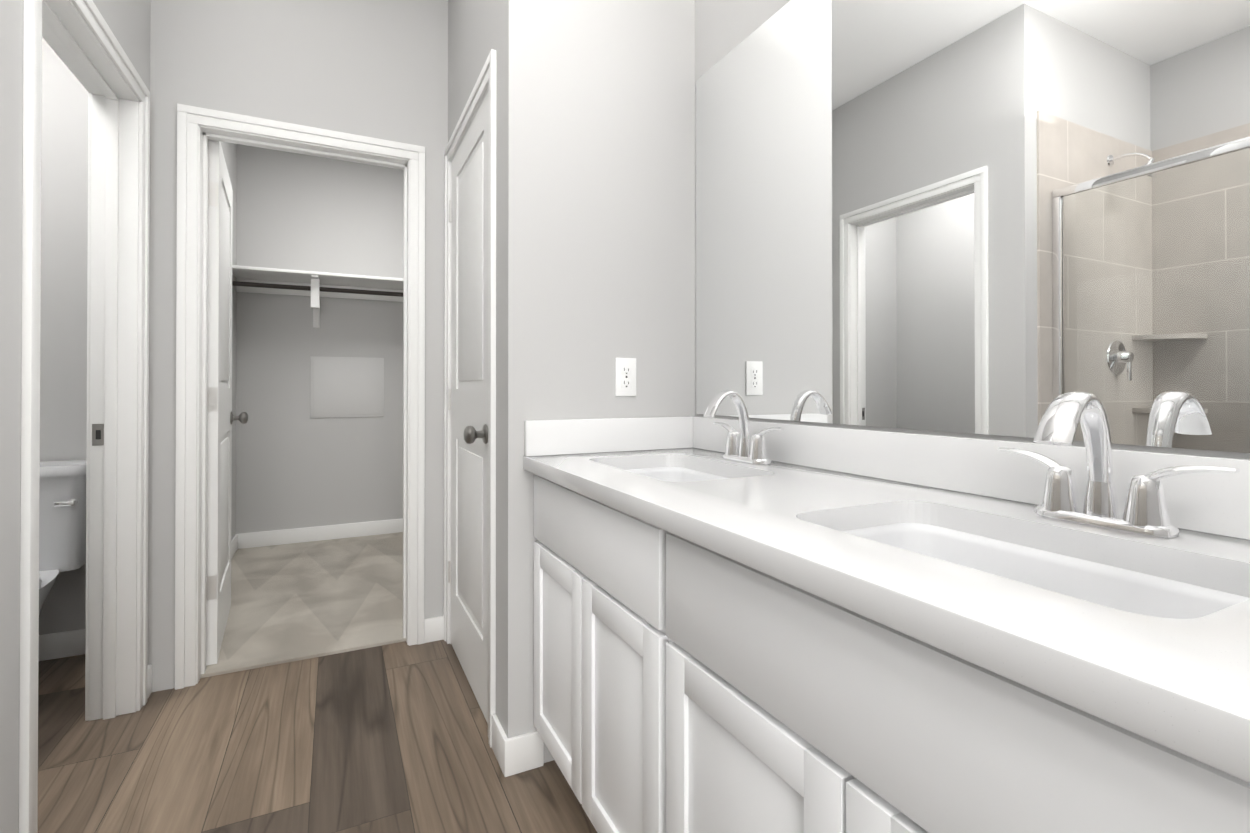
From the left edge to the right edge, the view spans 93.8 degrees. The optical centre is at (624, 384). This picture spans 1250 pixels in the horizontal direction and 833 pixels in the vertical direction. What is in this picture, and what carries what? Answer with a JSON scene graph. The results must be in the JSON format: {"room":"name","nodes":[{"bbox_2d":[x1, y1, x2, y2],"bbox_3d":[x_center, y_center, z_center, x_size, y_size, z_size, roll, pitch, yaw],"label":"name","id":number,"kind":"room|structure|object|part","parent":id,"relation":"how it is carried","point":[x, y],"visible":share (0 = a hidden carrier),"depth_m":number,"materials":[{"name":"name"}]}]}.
{"room":"bathroom","nodes":[
{"label":"bathroom","id":0,"kind":"room"},
{"bbox_2d":[39,37,88,634],"bbox_3d":[-2.507,-0.286,2.273,1.060,2.740,0.120,0,0,-26],"label":"wall","id":1,"kind":"structure","parent":0,"point":[63,304],"depth_m":2.34,"materials":[{"name":"grey paint"}]},
{"bbox_2d":[38,629,85,660],"bbox_3d":[-2.478,1.033,2.207,1.060,0.100,0.013,0,0,-26],"label":"baseboard","id":2,"kind":"structure","parent":1,"relation":"attached to","point":[61,644],"depth_m":2.32,"materials":[{"name":"white wood"}]},
{"bbox_2d":[0,0,236,832],"bbox_3d":[-1.930,-0.285,2.441,0.124,2.740,3.093,0,0,-26],"label":"wall","id":3,"kind":"structure","parent":0,"point":[128,22],"depth_m":1.19,"materials":[{"name":"grey paint"}]},
{"bbox_2d":[19,0,149,832],"bbox_3d":[-1.507,0.036,1.582,0.152,2.087,0.865,0,0,-26],"label":"door frame","id":4,"kind":"structure","parent":3,"relation":"attached to","point":[69,35],"depth_m":1.89,"materials":[{"name":"white wood"}]},
{"bbox_2d":[92,424,103,445],"bbox_3d":[-1.705,0.162,1.892,0.030,0.070,0.002,0,0,-26],"label":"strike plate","id":5,"kind":"structure","parent":4,"relation":"attached to","point":[95,441],"depth_m":1.89,"materials":[{"name":"silver metal"}]},
{"bbox_2d":[96,430,100,438],"bbox_3d":[-1.704,0.162,1.892,0.013,0.030,0.001,0,0,-26],"label":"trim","id":6,"kind":"structure","parent":3,"relation":"attached to","point":[98,434],"depth_m":1.89,"materials":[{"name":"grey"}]},
{"bbox_2d":[147,664,151,698],"bbox_3d":[-1.655,1.032,2.025,0.013,0.100,0.070,0,0,-26],"label":"baseboard","id":7,"kind":"structure","parent":3,"relation":"attached to","point":[149,679],"depth_m":2.03,"materials":[{"name":"white wood"}]},
{"bbox_2d":[231,534,237,558],"bbox_3d":[-2.155,1.026,3.042,0.013,0.100,1.777,0,0,-26],"label":"baseboard","id":8,"kind":"structure","parent":3,"relation":"attached to","point":[234,544],"depth_m":3.72,"materials":[{"name":"white wood"}]},
{"bbox_2d":[148,0,447,691],"bbox_3d":[-0.753,-0.284,2.585,2.120,2.740,0.120,0,0,-26],"label":"wall","id":9,"kind":"structure","parent":0,"point":[378,69],"depth_m":2.25,"materials":[{"name":"grey paint"}]},
{"bbox_2d":[206,139,247,665],"bbox_3d":[-1.760,0.058,2.547,0.177,2.030,0.718,0,0,-30],"label":"closet door","id":10,"kind":"structure","parent":9,"relation":"in","point":[221,417],"depth_m":2.28,"materials":[{"name":"white wood"}]},
{"bbox_3d":[-1.906,0.160,2.795,0.177,0.064,0.064,0,0,-30],"label":"knob","id":11,"kind":"part","parent":10,"relation":"part of","materials":[{"name":"silver metal"}]},
{"bbox_2d":[175,103,424,689],"bbox_3d":[-1.223,0.040,2.275,0.845,2.087,0.016,0,0,-26],"label":"trim","id":12,"kind":"structure","parent":9,"relation":"attached to","point":[190,119],"depth_m":2.11,"materials":[{"name":"white wood"}]},
{"bbox_2d":[196,125,409,683],"bbox_3d":[-1.253,0.064,2.335,0.751,2.040,0.120,0,0,-26],"label":"door frame","id":13,"kind":"structure","parent":9,"relation":"attached to","point":[205,133],"depth_m":2.19,"materials":[{"name":"white wood"}]},
{"bbox_2d":[424,616,443,642],"bbox_3d":[-0.802,1.035,2.479,0.095,0.100,0.013,0,0,-26],"label":"baseboard","id":14,"kind":"structure","parent":9,"relation":"attached to","point":[433,628],"depth_m":2.47,"materials":[{"name":"white wood"}]},
{"bbox_2d":[200,532,405,677],"bbox_3d":[-1.261,1.109,3.466,2.240,0.062,2.075,0,0,-26],"label":"floor","id":15,"kind":"structure","parent":0,"point":[299,601],"depth_m":2.90,"materials":[{"name":"beige carpet"}]},
{"bbox_2d":[38,640,596,832],"bbox_3d":[-0.806,1.101,0.810,3.057,0.050,4.240,0,0,-26],"label":"floor","id":16,"kind":"structure","parent":0,"point":[390,738],"depth_m":1.69,"materials":[{"name":"wood"}]},
{"bbox_2d":[39,460,85,616],"bbox_3d":[-2.159,0.691,1.936,0.470,0.782,0.765,0,0,-26],"label":"toilet","id":17,"kind":"object","parent":16,"relation":"on","point":[62,516],"visible":0.44,"depth_m":2.17,"materials":[{"name":"white ceramic"}]},
{"bbox_3d":[-2.114,0.665,1.845,0.380,0.041,0.548,0,0,-26],"label":"seat","id":18,"kind":"part","parent":17,"relation":"part of","materials":[{"name":"white plastic"}]},
{"bbox_3d":[-2.147,0.884,1.910,0.372,0.395,0.710,0,0,-26],"label":"bowl","id":19,"kind":"part","parent":17,"relation":"part of","materials":[{"name":"white ceramic"}]},
{"bbox_3d":[-2.070,0.438,2.164,0.060,0.025,0.032,0,0,-26],"label":"lever","id":20,"kind":"part","parent":17,"relation":"part of","materials":[{"name":"silver metal"}]},
{"bbox_2d":[523,416,1249,832],"bbox_3d":[0.311,0.587,1.081,0.575,0.980,1.539,0,0,-26],"label":"bathroom vanity","id":21,"kind":"object","parent":16,"relation":"on","point":[825,630],"visible":1,"depth_m":0.76,"materials":[{"name":"white wood"}]},
{"bbox_2d":[626,467,728,481],"bbox_3d":[0.121,0.307,1.441,0.340,0.140,0.510,0,0,-26],"label":"sink","id":22,"kind":"object","parent":21,"relation":"in","point":[670,474],"depth_m":1.65,"materials":[{"name":"white ceramic"}]},
{"bbox_2d":[703,390,783,464],"bbox_3d":[0.273,0.106,1.506,0.150,0.186,0.278,0,0,-26],"label":"faucet","id":23,"kind":"object","parent":21,"relation":"on","point":[742,445],"visible":1,"depth_m":1.50,"materials":[{"name":"silver metal"}]},
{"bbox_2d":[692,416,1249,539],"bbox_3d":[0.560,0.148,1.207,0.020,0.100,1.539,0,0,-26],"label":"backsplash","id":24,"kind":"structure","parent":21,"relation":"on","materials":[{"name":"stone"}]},
{"bbox_2d":[842,523,1249,618],"bbox_3d":[0.470,0.303,0.738,0.340,0.140,0.510,0,0,-26],"label":"sink","id":25,"kind":"object","parent":21,"relation":"in","point":[1130,586],"depth_m":0.79,"materials":[{"name":"white ceramic"}]},
{"bbox_2d":[997,391,1239,537],"bbox_3d":[0.623,0.102,0.798,0.150,0.186,0.278,0,0,-26],"label":"faucet","id":26,"kind":"object","parent":21,"relation":"on","point":[1146,512],"visible":1,"depth_m":0.80,"materials":[{"name":"silver metal"}]},
{"bbox_2d":[236,144,403,533],"bbox_3d":[-1.695,-0.275,4.350,2.240,2.740,0.120,0,0,-26],"label":"wall","id":27,"kind":"structure","parent":0,"point":[297,466],"depth_m":4.05,"materials":[{"name":"grey paint"}]},
{"bbox_2d":[232,265,402,327],"bbox_3d":[-1.577,-0.555,4.117,1.994,0.319,0.404,0,0,-26],"label":"closet shelf","id":28,"kind":"object","parent":27,"relation":"attached to","point":[315,286],"visible":0.46,"depth_m":3.88,"materials":[{"name":"painted wood"},{"name":"metal"}]},
{"bbox_3d":[-1.534,-0.621,4.030,1.992,0.029,0.028,0,0,-26],"label":"rod","id":29,"kind":"part","parent":28,"relation":"part of","materials":[{"name":"grey metal"}]},
{"bbox_2d":[238,518,402,548],"bbox_3d":[-1.664,1.033,4.284,1.996,0.100,0.013,0,0,-26],"label":"baseboard","id":30,"kind":"structure","parent":27,"relation":"attached to","point":[292,536],"depth_m":4.05,"materials":[{"name":"white wood"}]},
{"bbox_2d":[310,356,383,417],"bbox_3d":[-1.962,0.017,4.145,0.470,0.425,0.010,0,0,-26],"label":"access hatch","id":31,"kind":"object","parent":27,"relation":"attached to","point":[347,386],"visible":1,"depth_m":4.14,"materials":[{"name":"grey paint"}]},
{"bbox_2d":[448,0,497,715],"bbox_3d":[-0.517,-0.287,2.152,0.120,2.740,0.865,0,0,-26],"label":"wall","id":32,"kind":"structure","parent":0,"point":[472,33],"depth_m":2.08,"materials":[{"name":"grey paint"}]},
{"bbox_2d":[448,89,488,722],"bbox_3d":[-0.557,0.060,2.143,0.177,2.030,0.716,0,0,-26],"label":"hall door","id":33,"kind":"structure","parent":32,"relation":"in","point":[468,408],"depth_m":2.10,"materials":[{"name":"white wood"}]},
{"bbox_3d":[-0.429,0.159,1.885,0.177,0.064,0.064,0,0,-26],"label":"knob","id":34,"kind":"part","parent":33,"relation":"part of","materials":[{"name":"silver metal"}]},
{"bbox_2d":[443,49,495,747],"bbox_3d":[-0.527,0.040,2.154,0.136,2.087,0.844,0,0,-26],"label":"door frame","id":35,"kind":"structure","parent":32,"relation":"attached to","point":[486,77],"depth_m":1.79,"materials":[{"name":"white wood"}]},
{"bbox_2d":[497,0,694,762],"bbox_3d":[0.141,-0.288,1.929,1.100,2.740,0.120,0,0,-26],"label":"wall","id":36,"kind":"structure","parent":0,"point":[596,188],"depth_m":1.73,"materials":[{"name":"grey paint"}]},
{"bbox_2d":[492,714,506,773],"bbox_3d":[-0.362,1.030,1.682,0.013,0.100,0.138,0,0,-26],"label":"baseboard","id":37,"kind":"structure","parent":36,"relation":"attached to","point":[499,736],"depth_m":1.67,"materials":[{"name":"white wood"}]},
{"bbox_2d":[504,731,543,776],"bbox_3d":[-0.283,1.030,1.637,0.113,0.100,0.013,0,0,-26],"label":"baseboard","id":38,"kind":"structure","parent":36,"relation":"attached to","point":[523,752],"depth_m":1.63,"materials":[{"name":"white wood"}]},
{"bbox_2d":[615,358,635,395],"bbox_3d":[0.003,-0.024,1.789,0.070,0.116,0.006,0,0,-26],"label":"outlet","id":39,"kind":"object","parent":36,"relation":"attached to","point":[621,389],"visible":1,"depth_m":1.79,"materials":[{"name":"white plastic"}]},
{"bbox_2d":[695,0,789,416],"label":"wall","id":40,"kind":"structure","parent":0,"point":[723,28],"depth_m":1.78,"materials":[{"name":"grey paint"}]},
{"bbox_2d":[696,0,1249,452],"bbox_3d":[0.564,-0.449,1.220,0.006,1.077,1.492,0,0,-26],"label":"mirror","id":41,"kind":"object","parent":40,"relation":"attached to","point":[1016,218],"visible":1,"depth_m":1.05,"materials":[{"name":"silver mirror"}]},
{"bbox_2d":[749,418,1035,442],"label":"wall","id":42,"kind":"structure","parent":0,"point":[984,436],"depth_m":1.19,"materials":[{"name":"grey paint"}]},
{"bbox_2d":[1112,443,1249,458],"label":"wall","id":43,"kind":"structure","parent":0,"point":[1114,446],"depth_m":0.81,"materials":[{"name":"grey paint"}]}
]}

